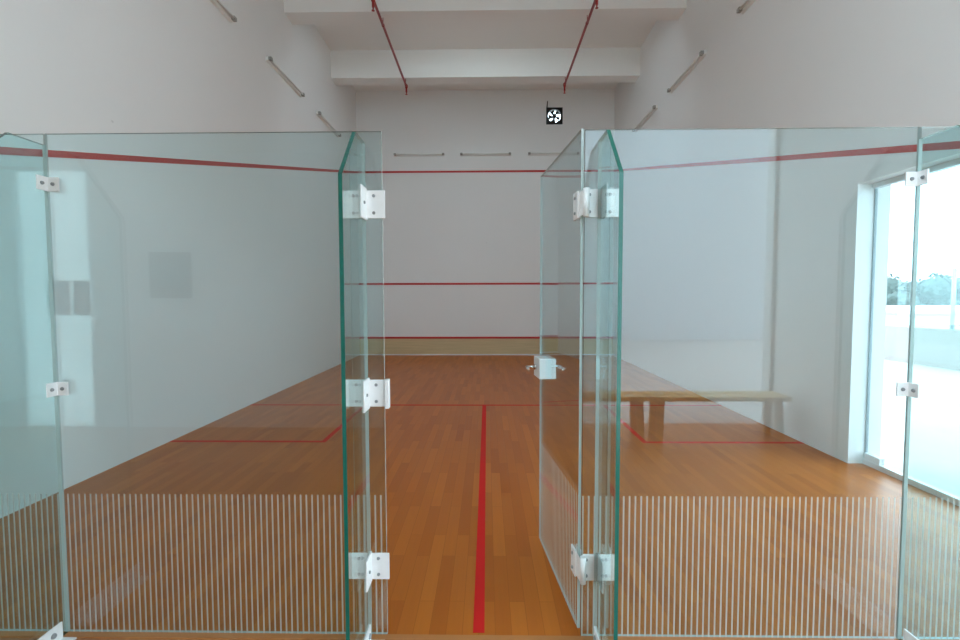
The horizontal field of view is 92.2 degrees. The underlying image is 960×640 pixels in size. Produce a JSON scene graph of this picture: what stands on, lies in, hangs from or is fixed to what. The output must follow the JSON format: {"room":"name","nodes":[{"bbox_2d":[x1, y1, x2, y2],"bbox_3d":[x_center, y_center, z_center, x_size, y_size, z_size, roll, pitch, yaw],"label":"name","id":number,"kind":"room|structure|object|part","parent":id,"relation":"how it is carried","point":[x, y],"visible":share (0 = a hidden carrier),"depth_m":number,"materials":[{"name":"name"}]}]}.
{"room":"sports hall","nodes":[
{"label":"sports hall","id":0,"kind":"room"},
{"bbox_2d":[0,0,359,517],"bbox_3d":[-3.239,-2.154,6.752,0.202,6.580,9.750,0,3,1],"label":"wall","id":1,"kind":"structure","parent":0,"point":[197,275],"depth_m":4.51,"materials":[{"name":"white paint"}]},
{"bbox_2d":[210,0,236,22],"bbox_3d":[-3.122,-3.761,5.215,0.085,0.070,1.258,0,3,1],"label":"wall lamp","id":2,"kind":"object","parent":1,"relation":"attached to","point":[216,3],"visible":1,"depth_m":5.62,"materials":[{"name":"plastic"}]},
{"bbox_2d":[266,56,304,96],"bbox_3d":[-3.089,-3.867,7.392,0.085,0.070,1.258,0,3,1],"label":"wall lamp","id":3,"kind":"object","parent":1,"relation":"attached to","point":[269,59],"visible":1,"depth_m":7.29,"materials":[{"name":"plastic"}]},
{"bbox_2d":[316,111,340,136],"bbox_3d":[-3.059,-3.965,9.390,0.085,0.070,1.258,0,3,1],"label":"wall lamp","id":4,"kind":"object","parent":1,"relation":"attached to","point":[318,113],"visible":1,"depth_m":9.26,"materials":[{"name":"plastic"}]},
{"bbox_2d":[0,355,959,639],"bbox_3d":[3.439,0.805,14.932,21.500,0.161,54.001,0,3,1],"label":"floor","id":5,"kind":"structure","parent":0,"point":[459,492],"depth_m":3.25,"materials":[{"name":"brown wood"}]},
{"bbox_2d":[0,132,76,639],"bbox_3d":[-1.778,0.331,1.767,0.080,2.096,0.404,0,3,1],"label":"glass fin","id":6,"kind":"object","parent":5,"relation":"on","point":[48,184],"visible":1,"depth_m":1.96,"materials":[{"name":"glass"}]},
{"bbox_2d":[338,132,389,639],"bbox_3d":[-0.475,0.327,1.785,0.188,2.096,0.329,0,3,1],"label":"glass fin","id":7,"kind":"object","parent":5,"relation":"on","point":[364,204],"visible":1,"depth_m":1.91,"materials":[{"name":"glass"}]},
{"bbox_2d":[0,127,959,638],"bbox_3d":[-0.008,0.291,1.948,6.388,2.138,0.012,0,3,1],"label":"glass wall","id":8,"kind":"structure","parent":5,"relation":"on","point":[918,133],"depth_m":1.98,"materials":[{"name":"clear glass"}]},
{"bbox_2d":[0,631,959,639],"bbox_3d":[-0.006,1.363,1.978,6.400,0.006,0.032,0,3,1],"label":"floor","id":9,"kind":"structure","parent":8,"relation":"attached to","point":[3,634],"depth_m":1.98,"materials":[{"name":"brown wood"}]},
{"bbox_2d":[526,129,589,627],"bbox_3d":[0.391,0.256,2.297,0.212,2.115,0.806,0,3,-5],"label":"door","id":10,"kind":"structure","parent":8,"relation":"in","point":[545,366],"depth_m":2.11,"materials":[{"name":"glass"}]},
{"bbox_3d":[0.291,0.271,2.595,0.067,0.022,0.085,0,3,-5],"label":"lever handle","id":11,"kind":"part","parent":10,"relation":"part of","materials":[{"name":"silver metal"}]},
{"bbox_2d":[583,130,623,639],"bbox_3d":[0.497,0.326,1.770,0.160,2.096,0.329,0,3,1],"label":"glass fin","id":12,"kind":"object","parent":5,"relation":"on","point":[604,202],"visible":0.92,"depth_m":1.89,"materials":[{"name":"glass"}]},
{"bbox_2d":[896,125,959,639],"bbox_3d":[1.746,0.326,1.714,0.080,2.096,0.404,0,3,1],"label":"glass fin","id":13,"kind":"object","parent":5,"relation":"on","point":[912,179],"visible":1,"depth_m":1.90,"materials":[{"name":"glass"}]},
{"bbox_2d":[356,89,614,336],"bbox_3d":[0.175,-2.403,11.694,6.880,6.580,0.252,0,3,1],"label":"wall","id":14,"kind":"structure","parent":0,"point":[458,253],"depth_m":11.56,"materials":[{"name":"white paint"}]},
{"bbox_2d":[394,153,443,156],"bbox_3d":[-1.512,-4.110,11.469,1.258,0.070,0.085,0,3,1],"label":"wall lamp","id":15,"kind":"object","parent":14,"relation":"attached to","point":[395,154],"visible":1,"depth_m":11.47,"materials":[{"name":"plastic"}]},
{"bbox_2d":[460,152,510,155],"bbox_3d":[0.138,-4.112,11.444,1.258,0.070,0.085,0,3,1],"label":"wall lamp","id":16,"kind":"object","parent":14,"relation":"attached to","point":[509,153],"visible":1,"depth_m":11.44,"materials":[{"name":"plastic"}]},
{"bbox_2d":[360,336,611,354],"bbox_3d":[0.139,0.656,11.697,6.390,0.470,0.044,0,3,1],"label":"board","id":17,"kind":"object","parent":14,"relation":"attached to","point":[376,345],"visible":1,"depth_m":11.69,"materials":[{"name":"beige wood"}]},
{"bbox_3d":[0.139,0.446,11.687,6.390,0.050,0.044,0,3,1],"label":"rail","id":18,"kind":"part","parent":17,"relation":"part of","materials":[{"name":"red paint"}]},
{"bbox_2d":[528,152,578,155],"bbox_3d":[1.818,-4.115,11.418,1.258,0.070,0.085,0,3,1],"label":"wall lamp","id":19,"kind":"object","parent":14,"relation":"attached to","point":[529,153],"visible":1,"depth_m":11.42,"materials":[{"name":"plastic"}]},
{"bbox_2d":[546,101,562,123],"bbox_3d":[1.837,-5.117,11.423,0.400,0.561,0.080,0,3,1],"label":"exhaust fan","id":20,"kind":"object","parent":14,"relation":"attached to","point":[559,110],"visible":1,"depth_m":11.39,"materials":[{"name":"black metal"}]},
{"bbox_2d":[284,0,686,90],"bbox_3d":[0.094,-5.271,6.675,6.880,0.760,10.000,0,3,1],"label":"ceiling","id":21,"kind":"structure","parent":0,"point":[437,44],"depth_m":9.18,"materials":[{"name":"white paint"}]},
{"bbox_2d":[371,0,407,94],"bbox_3d":[-1.609,-4.697,5.742,0.058,0.289,8.028,0,3,1],"label":"pipe","id":22,"kind":"object","parent":21,"relation":"hanging from","point":[374,4],"visible":1,"depth_m":7.92,"materials":[{"name":"red metal"}]},
{"bbox_2d":[563,0,597,93],"bbox_3d":[1.711,-4.702,5.691,0.058,0.289,8.028,0,3,1],"label":"pipe","id":23,"kind":"object","parent":21,"relation":"hanging from","point":[595,1],"visible":1,"depth_m":7.88,"materials":[{"name":"red metal"}]},
{"bbox_2d":[612,0,959,462],"bbox_3d":[3.373,-2.081,4.962,0.282,6.580,13.135,0,3,1],"label":"wall","id":24,"kind":"structure","parent":0,"point":[747,260],"depth_m":4.98,"materials":[{"name":"white paint"}]},
{"bbox_2d":[632,105,657,131],"bbox_3d":[3.251,-3.967,9.145,0.085,0.070,1.258,0,3,1],"label":"wall lamp","id":25,"kind":"object","parent":24,"relation":"attached to","point":[654,107],"visible":0.88,"depth_m":9.01,"materials":[{"name":"plastic"}]},
{"bbox_2d":[667,50,706,92],"bbox_3d":[3.222,-3.875,7.257,0.085,0.070,1.258,0,3,1],"label":"wall lamp","id":26,"kind":"object","parent":24,"relation":"attached to","point":[703,53],"visible":1,"depth_m":7.14,"materials":[{"name":"plastic"}]},
{"bbox_2d":[736,0,755,13],"bbox_3d":[3.189,-3.768,5.060,0.085,0.070,1.258,0,3,1],"label":"wall lamp","id":27,"kind":"object","parent":24,"relation":"attached to","point":[745,6],"visible":1,"depth_m":5.57,"materials":[{"name":"plastic"}]},
{"bbox_2d":[862,158,959,505],"bbox_3d":[3.360,0.091,3.113,0.050,2.420,1.760,0,3,1],"label":"window","id":28,"kind":"structure","parent":24,"relation":"in","point":[871,460],"depth_m":3.91,"materials":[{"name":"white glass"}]},
{"bbox_2d":[884,325,959,370],"bbox_3d":[9.755,0.187,19.313,0.200,0.940,45.000,0,3,1],"label":"wall","id":29,"kind":"structure","parent":0,"point":[933,347],"depth_m":9.84,"materials":[{"name":"grey paint"}]},
{"bbox_2d":[944,268,959,329],"bbox_3d":[9.604,-0.424,9.373,0.160,1.250,0.160,0,3,1],"label":"pole","id":30,"kind":"object","parent":29,"relation":"on","point":[954,270],"visible":0.98,"depth_m":9.35,"materials":[{"name":"paint"}]},
{"label":"outside","id":31,"kind":"structure","parent":0,"visible":0},
{"bbox_3d":[20.605,5.474,41.938,280.000,0.200,320.000,0,3,1],"label":"ground","id":32,"kind":"structure","parent":31,"visible":0},
{"bbox_2d":[887,273,905,294],"bbox_3d":[62.963,-1.710,71.495,8.562,11.094,8.361,0,3,1],"label":"tree","id":33,"kind":"object","parent":32,"relation":"on","point":[891,282],"visible":0.08,"depth_m":69.05,"materials":[{"name":"green plant"}]},
{"bbox_2d":[886,273,959,305],"bbox_3d":[53.768,-0.611,57.065,8.477,10.349,7.545,0,3,1],"label":"tree","id":34,"kind":"object","parent":32,"relation":"on","point":[936,291],"visible":0.48,"depth_m":54.86,"materials":[{"name":"green plant"}]},
{"bbox_2d":[886,305,959,328],"bbox_3d":[32.386,2.643,27.605,24.400,6.800,12.400,0,3,1],"label":"building","id":35,"kind":"structure","parent":32,"relation":"on","point":[929,316],"depth_m":21.66,"materials":[{"name":"white paint"}]}
]}

